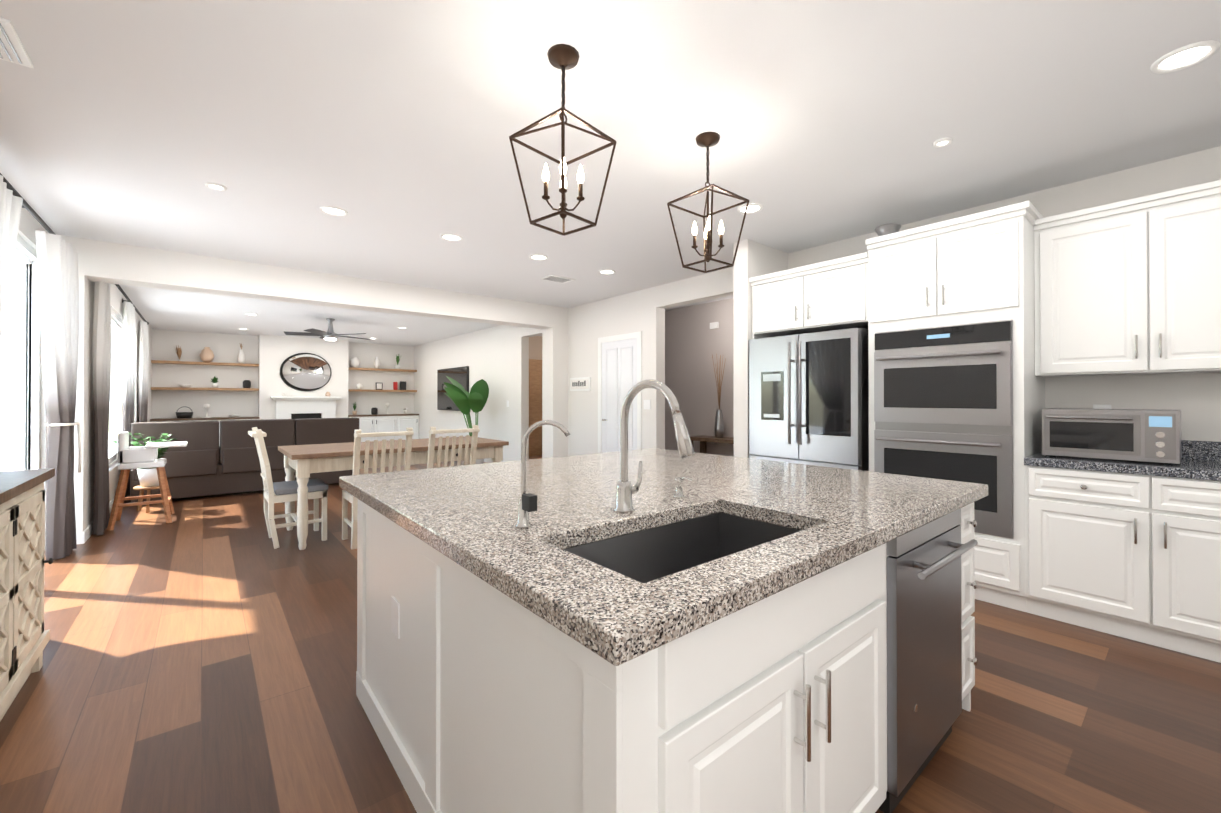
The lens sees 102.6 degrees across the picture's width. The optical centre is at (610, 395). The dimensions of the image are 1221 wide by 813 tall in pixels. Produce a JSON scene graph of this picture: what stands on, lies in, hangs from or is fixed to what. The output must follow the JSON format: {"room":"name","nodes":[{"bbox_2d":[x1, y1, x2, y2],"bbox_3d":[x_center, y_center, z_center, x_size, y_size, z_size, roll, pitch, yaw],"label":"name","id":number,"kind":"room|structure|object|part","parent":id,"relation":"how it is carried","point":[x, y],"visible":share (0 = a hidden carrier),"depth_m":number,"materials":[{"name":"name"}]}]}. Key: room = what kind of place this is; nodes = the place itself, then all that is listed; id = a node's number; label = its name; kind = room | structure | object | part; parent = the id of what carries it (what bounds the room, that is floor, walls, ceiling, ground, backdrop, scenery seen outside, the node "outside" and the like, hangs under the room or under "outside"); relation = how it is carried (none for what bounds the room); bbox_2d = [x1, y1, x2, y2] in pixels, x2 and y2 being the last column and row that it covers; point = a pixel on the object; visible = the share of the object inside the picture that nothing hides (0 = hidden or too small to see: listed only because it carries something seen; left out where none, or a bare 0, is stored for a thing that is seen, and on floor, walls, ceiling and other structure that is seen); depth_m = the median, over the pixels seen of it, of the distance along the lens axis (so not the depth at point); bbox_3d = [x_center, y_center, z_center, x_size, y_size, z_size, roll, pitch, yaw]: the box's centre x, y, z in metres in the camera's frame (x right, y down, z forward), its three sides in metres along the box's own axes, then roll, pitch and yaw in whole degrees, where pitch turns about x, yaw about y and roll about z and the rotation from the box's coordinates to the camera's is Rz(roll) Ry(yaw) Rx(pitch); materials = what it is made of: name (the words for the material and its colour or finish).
{"room":"kitchen","nodes":[
{"label":"kitchen","id":0,"kind":"room"},
{"bbox_2d":[6,188,151,543],"bbox_3d":[-4.248,-0.048,3.577,0.350,2.650,16.150,0,0,-40],"label":"wall","id":1,"kind":"structure","parent":0,"point":[84,479],"depth_m":4.25,"materials":[{"name":"white paint"}]},
{"bbox_2d":[0,235,40,470],"bbox_3d":[-4.081,0.055,3.228,0.080,2.440,2.000,0,0,-40],"label":"sliding window","id":2,"kind":"structure","parent":1,"relation":"in","point":[25,253],"depth_m":3.95,"materials":[{"name":"white"}]},
{"bbox_2d":[0,173,148,324],"bbox_3d":[-5.360,-1.214,5.117,0.300,0.060,7.530,0,0,-40],"label":"curtain rod","id":3,"kind":"object","parent":1,"relation":"attached to","point":[32,212],"visible":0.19,"depth_m":3.35,"materials":[{"name":"black"}]},
{"bbox_2d":[0,175,22,344],"bbox_3d":[-3.356,0.032,2.639,0.166,2.460,0.932,0,0,-40],"label":"door curtain","id":4,"kind":"object","parent":3,"relation":"hanging from","point":[10,208],"visible":1,"depth_m":2.79,"materials":[{"name":"beige fabric"}]},
{"bbox_2d":[35,230,81,559],"bbox_3d":[-4.300,0.039,3.814,0.196,2.460,0.681,0,0,-40],"label":"curtain","id":5,"kind":"object","parent":3,"relation":"hanging from","point":[57,259],"visible":0.96,"depth_m":3.80,"materials":[{"name":"beige fabric"}]},
{"bbox_2d":[92,281,110,535],"bbox_3d":[-4.830,0.043,4.645,0.090,2.460,0.497,0,0,-40],"label":"curtain","id":6,"kind":"object","parent":3,"relation":"hanging from","point":[101,358],"visible":0.96,"depth_m":4.49,"materials":[{"name":"grey fabric"}]},
{"bbox_2d":[121,301,135,496],"bbox_3d":[-6.180,0.052,6.268,0.090,2.460,0.540,0,0,-40],"label":"curtain","id":7,"kind":"object","parent":3,"relation":"hanging from","point":[128,366],"visible":0.83,"depth_m":6.14,"materials":[{"name":"white fabric"}]},
{"bbox_2d":[138,321,148,421],"bbox_3d":[-7.459,0.061,7.806,0.090,2.460,0.540,0,0,-40],"label":"curtain","id":8,"kind":"object","parent":3,"relation":"hanging from","point":[143,369],"visible":0.6,"depth_m":7.68,"materials":[{"name":"white fabric"}]},
{"bbox_2d":[81,498,113,543],"bbox_3d":[-6.736,1.246,6.845,0.012,0.100,6.792,0,0,-40],"label":"baseboard","id":9,"kind":"structure","parent":1,"relation":"attached to","point":[84,536],"depth_m":4.39,"materials":[{"name":"white"}]},
{"bbox_2d":[108,309,122,468],"bbox_3d":[-6.293,-0.083,6.201,0.080,1.850,3.400,0,0,-40],"label":"living room window","id":10,"kind":"structure","parent":1,"relation":"in","point":[116,322],"depth_m":6.16,"materials":[{"name":"white"}]},
{"bbox_2d":[152,329,413,418],"bbox_3d":[-7.341,-0.004,11.410,5.310,2.650,0.150,0,0,-40],"label":"wall","id":11,"kind":"structure","parent":0,"point":[225,348],"depth_m":10.57,"materials":[{"name":"white paint"}]},
{"bbox_2d":[151,387,258,390],"bbox_3d":[-8.428,-0.140,10.232,1.724,0.050,0.267,0,0,-40],"label":"built-in shelf","id":12,"kind":"object","parent":11,"relation":"attached to","point":[182,388],"visible":1,"depth_m":10.10,"materials":[{"name":"brown wood"}]},
{"bbox_2d":[177,384,191,387],"bbox_3d":[-8.700,-0.200,9.988,0.226,0.065,0.232,0,0,-40],"label":"decorative bowl","id":13,"kind":"object","parent":12,"relation":"on","point":[184,385],"visible":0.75,"depth_m":9.93,"materials":[{"name":"white ceramic"}]},
{"bbox_2d":[211,376,217,387],"bbox_3d":[-8.325,-0.291,10.271,0.143,0.251,0.173,0,0,-40],"label":"decorative plant","id":14,"kind":"object","parent":12,"relation":"on","point":[214,384],"visible":0.94,"depth_m":10.26,"materials":[{"name":"green plant"}]},
{"bbox_2d":[243,380,250,387],"bbox_3d":[-7.916,-0.251,10.641,0.141,0.174,0.145,0,0,-40],"label":"decorative jar","id":15,"kind":"object","parent":12,"relation":"on","point":[246,383],"visible":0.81,"depth_m":10.59,"materials":[{"name":"black ceramic"}]},
{"bbox_2d":[151,360,258,366],"bbox_3d":[-8.428,-0.670,10.235,1.724,0.050,0.267,0,0,-40],"label":"built-in shelf","id":16,"kind":"object","parent":11,"relation":"attached to","point":[201,363],"visible":1,"depth_m":10.10,"materials":[{"name":"brown wood"}]},
{"bbox_2d":[175,345,181,360],"bbox_3d":[-8.777,-0.870,9.918,0.133,0.343,0.174,0,0,-40],"label":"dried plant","id":17,"kind":"object","parent":16,"relation":"on","point":[179,351],"visible":0.94,"depth_m":9.92,"materials":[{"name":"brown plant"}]},
{"bbox_2d":[200,347,213,361],"bbox_3d":[-8.431,-0.856,10.216,0.240,0.319,0.246,0,0,-40],"label":"decorative vase","id":18,"kind":"object","parent":16,"relation":"on","point":[206,354],"visible":0.92,"depth_m":10.15,"materials":[{"name":"beige ceramic"}]},
{"bbox_2d":[237,350,244,363],"bbox_3d":[-7.992,-0.839,10.580,0.127,0.290,0.131,0,0,-40],"label":"decorative vase","id":19,"kind":"object","parent":16,"relation":"on","point":[241,357],"visible":0.83,"depth_m":10.54,"materials":[{"name":"white ceramic"}]},
{"bbox_2d":[348,389,416,391],"bbox_3d":[-5.795,-0.128,12.421,1.634,0.050,0.267,0,0,-40],"label":"built-in shelf","id":20,"kind":"object","parent":11,"relation":"attached to","point":[357,390],"visible":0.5,"depth_m":12.22,"materials":[{"name":"brown wood"}]},
{"bbox_2d":[376,383,382,389],"bbox_3d":[-5.853,-0.244,12.367,0.160,0.179,0.022,0,0,-40],"label":"decorative frame","id":21,"kind":"object","parent":20,"relation":"on","point":[379,386],"visible":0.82,"depth_m":12.36,"materials":[{"name":"black"}]},
{"bbox_2d":[393,382,397,389],"bbox_3d":[-5.548,-0.254,12.610,0.099,0.203,0.101,0,0,-40],"label":"candle","id":22,"kind":"object","parent":20,"relation":"on","point":[395,385],"visible":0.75,"depth_m":12.57,"materials":[{"name":"red wax"}]},
{"bbox_2d":[400,381,405,389],"bbox_3d":[-5.408,-0.262,12.739,0.140,0.219,0.080,0,0,-40],"label":"decorative box","id":23,"kind":"object","parent":20,"relation":"on","point":[402,385],"visible":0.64,"depth_m":12.69,"materials":[{"name":"black"}]},
{"bbox_2d":[349,367,416,371],"bbox_3d":[-5.795,-0.658,12.424,1.634,0.050,0.267,0,0,-40],"label":"built-in shelf","id":24,"kind":"object","parent":11,"relation":"attached to","point":[379,369],"visible":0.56,"depth_m":12.29,"materials":[{"name":"brown wood"}]},
{"bbox_2d":[350,357,359,367],"bbox_3d":[-6.278,-0.817,12.006,0.198,0.261,0.203,0,0,-40],"label":"decorative vase","id":25,"kind":"object","parent":24,"relation":"on","point":[354,362],"visible":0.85,"depth_m":11.94,"materials":[{"name":"white ceramic"}]},
{"bbox_2d":[374,357,379,367],"bbox_3d":[-5.894,-0.830,12.325,0.127,0.290,0.131,0,0,-40],"label":"decorative vase","id":26,"kind":"object","parent":24,"relation":"on","point":[376,363],"visible":0.9,"depth_m":12.28,"materials":[{"name":"white ceramic"}]},
{"bbox_2d":[395,354,401,368],"bbox_3d":[-5.491,-0.890,12.653,0.167,0.415,0.153,0,0,-40],"label":"decorative plant","id":27,"kind":"object","parent":24,"relation":"on","point":[397,366],"visible":0.92,"depth_m":12.61,"materials":[{"name":"green plant"}]},
{"bbox_2d":[258,335,348,419],"bbox_3d":[-7.069,-0.004,11.310,1.740,2.650,0.350,0,0,-40],"label":"wall","id":28,"kind":"structure","parent":0,"point":[274,352],"depth_m":11.01,"materials":[{"name":"white paint"}]},
{"bbox_2d":[280,353,331,390],"bbox_3d":[-6.948,-0.540,11.167,1.015,0.884,0.024,0,0,-40],"label":"round mirror","id":29,"kind":"object","parent":28,"relation":"attached to","point":[305,372],"visible":0.98,"depth_m":11.16,"materials":[{"name":"black mirror"}]},
{"bbox_2d":[84,239,567,457],"bbox_3d":[-2.708,-0.034,5.996,5.110,2.650,0.300,0,0,-40],"label":"beam","id":30,"kind":"structure","parent":0,"point":[119,263],"depth_m":5.54,"materials":[{"name":"white paint"}]},
{"bbox_2d":[529,336,541,359],"bbox_3d":[-1.611,-0.006,10.972,2.640,2.650,0.150,0,0,-40],"label":"wall","id":31,"kind":"structure","parent":0,"point":[535,347],"depth_m":10.83,"materials":[{"name":"beige paint"}]},
{"bbox_2d":[529,359,541,455],"bbox_3d":[-1.530,0.259,10.904,1.100,2.120,0.057,0,0,-40],"label":"door frame","id":32,"kind":"structure","parent":31,"relation":"attached to","point":[535,402],"depth_m":10.77,"materials":[{"name":"brown wood"}]},
{"bbox_2d":[0,455,1220,812],"bbox_3d":[-1.153,1.342,6.143,8.400,0.100,16.150,0,0,-40],"label":"floor","id":33,"kind":"structure","parent":0,"point":[200,653],"depth_m":2.03,"materials":[{"name":"brown wood"}]},
{"bbox_2d":[0,468,54,720],"bbox_3d":[-2.335,0.806,1.599,0.458,0.920,1.630,0,0,-40],"label":"sideboard","id":34,"kind":"object","parent":33,"relation":"on","point":[24,638],"visible":1,"depth_m":2.02,"materials":[{"name":"beige wood"}]},
{"bbox_2d":[112,433,176,512],"bbox_3d":[-5.213,0.841,5.487,0.531,0.898,0.623,0,0,-40],"label":"fern plant","id":35,"kind":"object","parent":33,"relation":"on","point":[148,480],"visible":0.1,"depth_m":5.41,"materials":[{"name":"green plant"}]},
{"bbox_3d":[-5.151,1.049,5.478,0.280,0.482,0.283,0,0,-40],"label":"pot","id":36,"kind":"part","parent":35,"relation":"part of","materials":[{"name":"white ceramic"}]},
{"bbox_2d":[107,431,187,529],"bbox_3d":[-4.729,0.827,5.026,0.572,0.923,0.543,0,0,-40],"label":"highchair","id":37,"kind":"object","parent":33,"relation":"on","point":[138,457],"visible":1,"depth_m":4.89,"materials":[{"name":"brown wood"}]},
{"bbox_3d":[-4.771,0.985,4.990,0.464,0.607,0.543,0,0,-40],"label":"frame","id":38,"kind":"part","parent":37,"relation":"part of","materials":[{"name":"brown wood"}]},
{"bbox_3d":[-4.705,0.546,5.047,0.510,0.360,0.420,0,0,-40],"label":"seat","id":39,"kind":"part","parent":37,"relation":"part of","materials":[{"name":"white plastic"}]},
{"bbox_2d":[150,417,258,445],"bbox_3d":[-8.362,0.887,10.146,1.722,0.855,0.472,0,0,-40],"label":"base cabinet","id":40,"kind":"object","parent":33,"relation":"on","point":[219,419],"visible":0.04,"depth_m":10.00,"materials":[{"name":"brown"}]},
{"bbox_2d":[175,406,192,417],"bbox_3d":[-8.700,0.338,9.985,0.280,0.239,0.280,0,0,-40],"label":"decorative basket","id":41,"kind":"object","parent":40,"relation":"on","point":[184,414],"visible":1,"depth_m":9.90,"materials":[{"name":"black wicker"}]},
{"bbox_2d":[202,404,210,417],"bbox_3d":[-8.431,0.314,10.209,0.141,0.290,0.145,0,0,-40],"label":"decorative lamp","id":42,"kind":"object","parent":40,"relation":"on","point":[206,406],"visible":0.98,"depth_m":10.19,"materials":[{"name":"white ceramic"}]},
{"bbox_2d":[130,417,359,502],"bbox_3d":[-5.306,0.813,7.254,2.430,0.970,2.135,0,0,-40],"label":"sofa","id":43,"kind":"object","parent":33,"relation":"on","point":[202,463],"visible":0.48,"depth_m":6.24,"materials":[{"name":"brown leather"}]},
{"bbox_2d":[248,427,327,548],"bbox_3d":[-2.862,0.781,4.342,0.555,1.005,0.455,0,0,-40],"label":"head chair","id":44,"kind":"object","parent":33,"relation":"on","point":[280,492],"visible":1,"depth_m":4.25,"materials":[{"name":"beige wood"}]},
{"bbox_3d":[-2.798,0.814,4.394,0.390,0.055,0.440,0,0,-40],"label":"seat","id":45,"kind":"part","parent":44,"relation":"part of","materials":[{"name":"grey fabric"}]},
{"bbox_2d":[270,396,340,418],"bbox_3d":[-6.861,0.667,11.056,1.400,1.305,0.300,0,0,-40],"label":"fireplace","id":46,"kind":"object","parent":33,"relation":"on","point":[296,407],"visible":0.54,"depth_m":11.06,"materials":[{"name":"white"}]},
{"bbox_2d":[342,428,413,548],"bbox_3d":[-2.058,0.781,4.311,0.455,1.005,0.555,0,0,-40],"label":"chair","id":47,"kind":"object","parent":33,"relation":"on","point":[349,497],"visible":0.52,"depth_m":4.14,"materials":[{"name":"beige wood"}]},
{"bbox_2d":[348,414,418,441],"bbox_3d":[-5.728,0.899,12.336,1.632,0.855,0.472,0,0,-40],"label":"base cabinet","id":48,"kind":"object","parent":33,"relation":"on","point":[369,423],"visible":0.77,"depth_m":12.23,"materials":[{"name":"white wood"}]},
{"bbox_2d":[352,403,356,414],"bbox_3d":[-6.282,0.302,11.988,0.132,0.334,0.123,0,0,-40],"label":"decorative plant","id":49,"kind":"object","parent":48,"relation":"on","point":[354,412],"visible":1,"depth_m":11.97,"materials":[{"name":"green plant"}]},
{"bbox_2d":[371,408,377,414],"bbox_3d":[-5.932,0.383,12.287,0.141,0.174,0.145,0,0,-40],"label":"decorative jar","id":50,"kind":"object","parent":48,"relation":"on","point":[374,411],"visible":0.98,"depth_m":12.24,"materials":[{"name":"black ceramic"}]},
{"bbox_2d":[278,436,508,549],"bbox_3d":[-2.137,0.885,4.944,1.950,0.800,0.960,0,0,-40],"label":"dining table","id":51,"kind":"object","parent":33,"relation":"on","point":[304,461],"visible":0.6,"depth_m":4.47,"materials":[{"name":"brown wood"}]},
{"bbox_2d":[427,425,479,468],"bbox_3d":[-1.595,0.783,4.722,0.455,1.005,0.555,0,0,-40],"label":"chair","id":52,"kind":"object","parent":33,"relation":"on","point":[474,430],"visible":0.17,"depth_m":4.55,"materials":[{"name":"beige wood"}]},
{"bbox_2d":[444,376,488,463],"bbox_3d":[-2.805,0.459,9.107,0.938,1.698,1.568,0,0,-40],"label":"plant","id":53,"kind":"object","parent":33,"relation":"on","point":[464,400],"visible":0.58,"depth_m":8.85,"materials":[{"name":"green plant"}]},
{"bbox_3d":[-2.539,1.149,9.251,0.340,0.320,0.340,0,0,-40],"label":"pot","id":54,"kind":"part","parent":53,"relation":"part of","materials":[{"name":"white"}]},
{"bbox_2d":[356,495,987,812],"bbox_3d":[0.215,0.833,1.991,1.880,0.870,1.788,0,0,-40],"label":"kitchen island","id":55,"kind":"object","parent":33,"relation":"on","point":[833,689],"depth_m":1.20,"materials":[{"name":"white wood"}]},
{"bbox_2d":[339,452,987,670],"bbox_3d":[0.158,0.414,2.046,1.950,0.120,1.883,0,0,-40],"label":"island countertop","id":56,"kind":"structure","parent":55,"relation":"on","point":[610,611],"depth_m":1.36,"materials":[{"name":"grey stone"}]},
{"bbox_2d":[511,420,574,530],"bbox_3d":[-0.183,0.207,1.299,0.113,0.285,0.113,0,0,-40],"label":"faucet","id":57,"kind":"object","parent":56,"relation":"on","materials":[{"name":"silver metal"}]},
{"bbox_2d":[607,379,698,514],"bbox_3d":[0.137,0.152,1.415,0.111,0.397,0.305,0,0,-40],"label":"faucet","id":58,"kind":"object","parent":56,"relation":"on","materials":[{"name":"silver metal"}]},
{"bbox_2d":[563,512,801,582],"bbox_3d":[0.214,0.489,1.282,0.728,0.189,0.388,0,0,-40],"label":"sink","id":59,"kind":"object","parent":56,"relation":"in","point":[649,552],"depth_m":1.50,"materials":[{"name":"black metal"}]},
{"bbox_2d":[879,508,977,812],"bbox_3d":[1.066,0.822,1.613,0.605,0.848,0.119,0,0,-40],"label":"dishwasher","id":60,"kind":"object","parent":55,"relation":"in","point":[922,598],"depth_m":1.54,"materials":[{"name":"silver metal"}]},
{"bbox_2d":[690,354,733,452],"bbox_3d":[1.608,0.359,6.559,0.370,1.870,1.250,0,0,-40],"label":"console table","id":61,"kind":"object","parent":33,"relation":"on","point":[718,437],"visible":0.38,"depth_m":6.68,"materials":[{"name":"brown wood"}]},
{"bbox_2d":[712,354,725,437],"bbox_3d":[1.496,0.000,6.709,0.257,1.149,0.210,0,0,-40],"label":"vase","id":62,"kind":"object","parent":61,"relation":"on","point":[719,424],"depth_m":6.68,"materials":[{"name":"silver metal"}]},
{"bbox_2d":[749,324,864,470],"bbox_3d":[1.739,0.395,4.091,0.696,1.770,0.948,0,0,-40],"label":"fridge","id":63,"kind":"object","parent":33,"relation":"on","point":[805,387],"depth_m":3.78,"materials":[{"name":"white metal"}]},
{"bbox_2d":[861,204,1044,612],"bbox_3d":[2.360,0.096,3.375,0.660,2.360,0.870,0,0,-40],"label":"tall cabinet","id":64,"kind":"object","parent":33,"relation":"on","point":[941,350],"depth_m":3.06,"materials":[{"name":"white wood"}]},
{"bbox_3d":[1.978,-1.160,3.487,0.166,0.082,0.170,0,0,-40],"label":"dish","id":65,"kind":"part","parent":64,"relation":"part of","materials":[{"name":"silver metal"}]},
{"bbox_2d":[874,319,1013,538],"bbox_3d":[2.098,0.197,3.157,0.106,1.295,0.770,0,0,-40],"label":"oven","id":66,"kind":"object","parent":64,"relation":"in","point":[944,392],"depth_m":3.09,"materials":[{"name":"silver metal"}]},
{"bbox_2d":[1029,468,1220,662],"bbox_3d":[3.646,0.833,1.858,0.616,0.870,3.100,0,0,-40],"label":"base cabinet","id":67,"kind":"object","parent":33,"relation":"on","point":[1137,558],"depth_m":2.52,"materials":[{"name":"white wood"}]},
{"bbox_2d":[1025,452,1220,479],"bbox_3d":[3.636,0.375,1.852,0.641,0.045,3.099,0,0,-40],"label":"countertop","id":68,"kind":"structure","parent":67,"relation":"on","point":[1187,469],"depth_m":2.56,"materials":[{"name":"grey stone"}]},
{"bbox_2d":[1042,408,1180,464],"bbox_3d":[2.837,0.218,2.782,0.411,0.280,0.530,0,0,-40],"label":"microwave","id":69,"kind":"object","parent":68,"relation":"on","point":[1148,435],"visible":1,"depth_m":2.65,"materials":[{"name":"silver metal"}]},
{"bbox_2d":[0,0,1220,345],"bbox_3d":[-1.153,-1.408,6.159,8.400,0.100,16.150,0,0,-40],"label":"ceiling","id":70,"kind":"structure","parent":0,"point":[390,126],"depth_m":2.49,"materials":[{"name":"white paint"}]},
{"bbox_2d":[0,17,32,67],"bbox_3d":[-2.459,-1.374,1.801,0.380,0.015,0.320,0,0,-40],"label":"ceiling vent","id":71,"kind":"object","parent":70,"relation":"in","point":[12,49],"visible":1,"depth_m":1.92,"materials":[{"name":"white metal"}]},
{"bbox_2d":[205,182,226,190],"bbox_3d":[-2.586,-1.369,3.205,0.114,0.012,0.116,0,0,-40],"label":"recessed light","id":72,"kind":"object","parent":70,"relation":"in","point":[215,186],"visible":0.98,"depth_m":3.20,"materials":[{"name":"white"}]},
{"bbox_2d":[284,318,369,340],"bbox_3d":[-4.917,-1.152,8.575,1.340,0.385,1.280,0,0,-40],"label":"ceiling fan","id":73,"kind":"object","parent":70,"relation":"hanging from","point":[330,334],"visible":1,"depth_m":8.45,"materials":[{"name":"silver metal"}]},
{"bbox_2d":[319,206,347,215],"bbox_3d":[-2.050,-1.367,3.624,0.183,0.012,0.186,0,0,-40],"label":"recessed light","id":74,"kind":"object","parent":70,"relation":"in","point":[333,210],"visible":1,"depth_m":3.61,"materials":[{"name":"white plastic"}]},
{"bbox_2d":[440,233,462,240],"bbox_3d":[-1.371,-1.363,4.215,0.183,0.012,0.186,0,0,-40],"label":"recessed light","id":75,"kind":"object","parent":70,"relation":"in","point":[450,237],"visible":0.98,"depth_m":4.21,"materials":[{"name":"white"}]},
{"bbox_2d":[529,254,547,259],"bbox_3d":[-0.706,-1.360,4.807,0.183,0.012,0.186,0,0,-40],"label":"recessed light","id":76,"kind":"object","parent":70,"relation":"in","point":[538,257],"visible":0.98,"depth_m":4.79,"materials":[{"name":"white"}]},
{"bbox_2d":[541,275,574,282],"bbox_3d":[-0.611,-1.352,5.679,0.320,0.015,0.220,0,0,-40],"label":"ceiling vent","id":77,"kind":"object","parent":70,"relation":"in","point":[555,278],"visible":1,"depth_m":5.66,"materials":[{"name":"white metal"}]},
{"bbox_2d":[509,44,616,235],"bbox_3d":[-0.191,-1.037,1.982,0.312,0.689,0.312,0,0,40],"label":"pendant light","id":78,"kind":"object","parent":70,"relation":"hanging from","point":[563,57],"visible":1,"depth_m":1.97,"materials":[{"name":"brown metal"}]},
{"bbox_3d":[-0.191,-0.899,1.981,0.129,0.075,0.128,0,0,40],"label":"bulb","id":79,"kind":"part","parent":78,"relation":"part of","materials":[{"name":"beige glass"}]},
{"bbox_2d":[599,269,615,274],"bbox_3d":[-0.037,-1.357,5.363,0.183,0.012,0.186,0,0,-40],"label":"recessed light","id":80,"kind":"object","parent":70,"relation":"in","point":[606,271],"visible":1,"depth_m":5.34,"materials":[{"name":"white"}]},
{"bbox_2d":[667,132,748,272],"bbox_3d":[0.520,-1.033,2.612,0.313,0.689,0.313,0,0,-40],"label":"pendant light","id":81,"kind":"object","parent":70,"relation":"hanging from","point":[707,140],"visible":1,"depth_m":2.60,"materials":[{"name":"brown metal"}]},
{"bbox_3d":[0.520,-0.896,2.611,0.128,0.075,0.129,0,0,-40],"label":"bulb","id":82,"kind":"part","parent":81,"relation":"part of","materials":[{"name":"beige glass"}]},
{"bbox_2d":[737,203,762,213],"bbox_3d":[1.020,-1.367,3.576,0.183,0.012,0.186,0,0,-40],"label":"recessed light","id":83,"kind":"object","parent":70,"relation":"in","point":[754,208],"visible":0.92,"depth_m":3.57,"materials":[{"name":"white"}]},
{"bbox_2d":[933,137,952,147],"bbox_3d":[1.802,-1.372,2.652,0.091,0.012,0.092,0,0,-40],"label":"recessed light","id":84,"kind":"object","parent":70,"relation":"in","point":[942,142],"visible":0.94,"depth_m":2.65,"materials":[{"name":"white"}]},
{"bbox_2d":[1150,40,1219,73],"bbox_3d":[2.337,-1.376,1.992,0.183,0.012,0.186,0,0,-40],"label":"recessed light","id":85,"kind":"object","parent":70,"relation":"in","point":[1186,56],"visible":0.98,"depth_m":1.99,"materials":[{"name":"white plastic"}]},
{"bbox_2d":[665,298,733,456],"bbox_3d":[1.633,-0.029,6.985,0.150,2.650,3.630,0,0,-40],"label":"wall","id":86,"kind":"structure","parent":0,"point":[694,342],"depth_m":7.17,"materials":[{"name":"grey paint"}]},
{"bbox_2d":[710,322,718,328],"bbox_3d":[1.490,-1.008,7.021,0.029,0.090,0.140,0,0,-40],"label":"switch plate","id":87,"kind":"object","parent":86,"relation":"attached to","point":[714,325],"depth_m":7.00,"materials":[{"name":"white plastic"}]},
{"bbox_2d":[733,239,787,457],"bbox_3d":[1.404,-0.042,4.531,0.660,2.650,0.150,0,0,-40],"label":"wall","id":88,"kind":"structure","parent":0,"point":[754,259],"depth_m":4.33,"materials":[{"name":"white paint"}]},
{"bbox_2d":[414,146,1220,460],"bbox_3d":[-0.127,-0.028,7.005,0.150,2.650,16.150,0,0,-40],"label":"wall","id":89,"kind":"structure","parent":0,"point":[496,358],"depth_m":6.10,"materials":[{"name":"white paint"}]},
{"bbox_2d":[437,366,468,410],"bbox_3d":[-3.546,-0.146,10.957,0.048,0.950,1.700,0,0,-40],"label":"television","id":90,"kind":"object","parent":89,"relation":"attached to","point":[459,375],"depth_m":11.06,"materials":[{"name":"black"}]},
{"bbox_2d":[484,458,505,462],"bbox_3d":[-3.312,1.267,10.701,0.012,0.100,5.240,0,0,-40],"label":"baseboard","id":91,"kind":"structure","parent":89,"relation":"attached to","point":[489,460],"depth_m":9.55,"materials":[{"name":"white wood"}]},
{"bbox_2d":[570,377,590,390],"bbox_3d":[-0.453,-0.172,7.261,0.023,0.200,0.500,0,0,-40],"label":"blessed sign","id":92,"kind":"object","parent":89,"relation":"attached to","point":[581,384],"visible":0.96,"depth_m":7.23,"materials":[{"name":"white"}]},
{"bbox_2d":[598,331,641,452],"bbox_3d":[0.097,0.237,6.571,0.059,2.115,0.890,0,0,-40],"label":"door","id":93,"kind":"structure","parent":89,"relation":"attached to","point":[619,369],"depth_m":6.61,"materials":[{"name":"white wood"}]},
{"bbox_2d":[644,400,650,408],"bbox_3d":[0.461,0.112,6.172,0.007,0.120,0.120,0,0,-40],"label":"switch plate","id":94,"kind":"object","parent":89,"relation":"attached to","point":[647,403],"depth_m":6.16,"materials":[{"name":"white plastic"}]},
{"bbox_2d":[749,256,860,335],"bbox_3d":[1.783,-0.767,4.108,0.616,0.455,0.988,0,0,-40],"label":"upper cabinet","id":95,"kind":"object","parent":89,"relation":"attached to","point":[826,295],"depth_m":3.88,"materials":[{"name":"white wood"}]},
{"bbox_2d":[1093,404,1110,408],"bbox_3d":[3.027,0.114,3.013,0.044,0.120,0.080,0,0,-40],"label":"plug","id":96,"kind":"object","parent":89,"relation":"attached to","point":[1096,406],"visible":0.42,"depth_m":3.02,"materials":[{"name":"white plastic"}]},
{"bbox_2d":[1037,184,1220,379],"bbox_3d":[3.060,-0.592,2.782,0.346,0.930,0.941,0,0,-40],"label":"upper cabinet","id":97,"kind":"object","parent":89,"relation":"attached to","point":[1133,288],"depth_m":2.71,"materials":[{"name":"white wood"}]},
{"bbox_2d":[1181,440,1220,459],"bbox_3d":[3.873,0.301,2.050,0.025,0.105,3.099,0,0,-40],"label":"backsplash","id":98,"kind":"structure","parent":89,"relation":"attached to","point":[1190,449],"depth_m":2.73,"materials":[{"name":"grey stone"}]},
{"label":"outside","id":99,"kind":"structure","parent":0,"visible":0},
{"bbox_2d":[0,439,117,471],"bbox_3d":[-10.081,1.330,0.442,13.080,0.100,30.000,0,0,-40],"label":"ground","id":100,"kind":"structure","parent":99,"point":[12,454],"depth_m":10.96,"materials":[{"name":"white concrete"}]}
]}

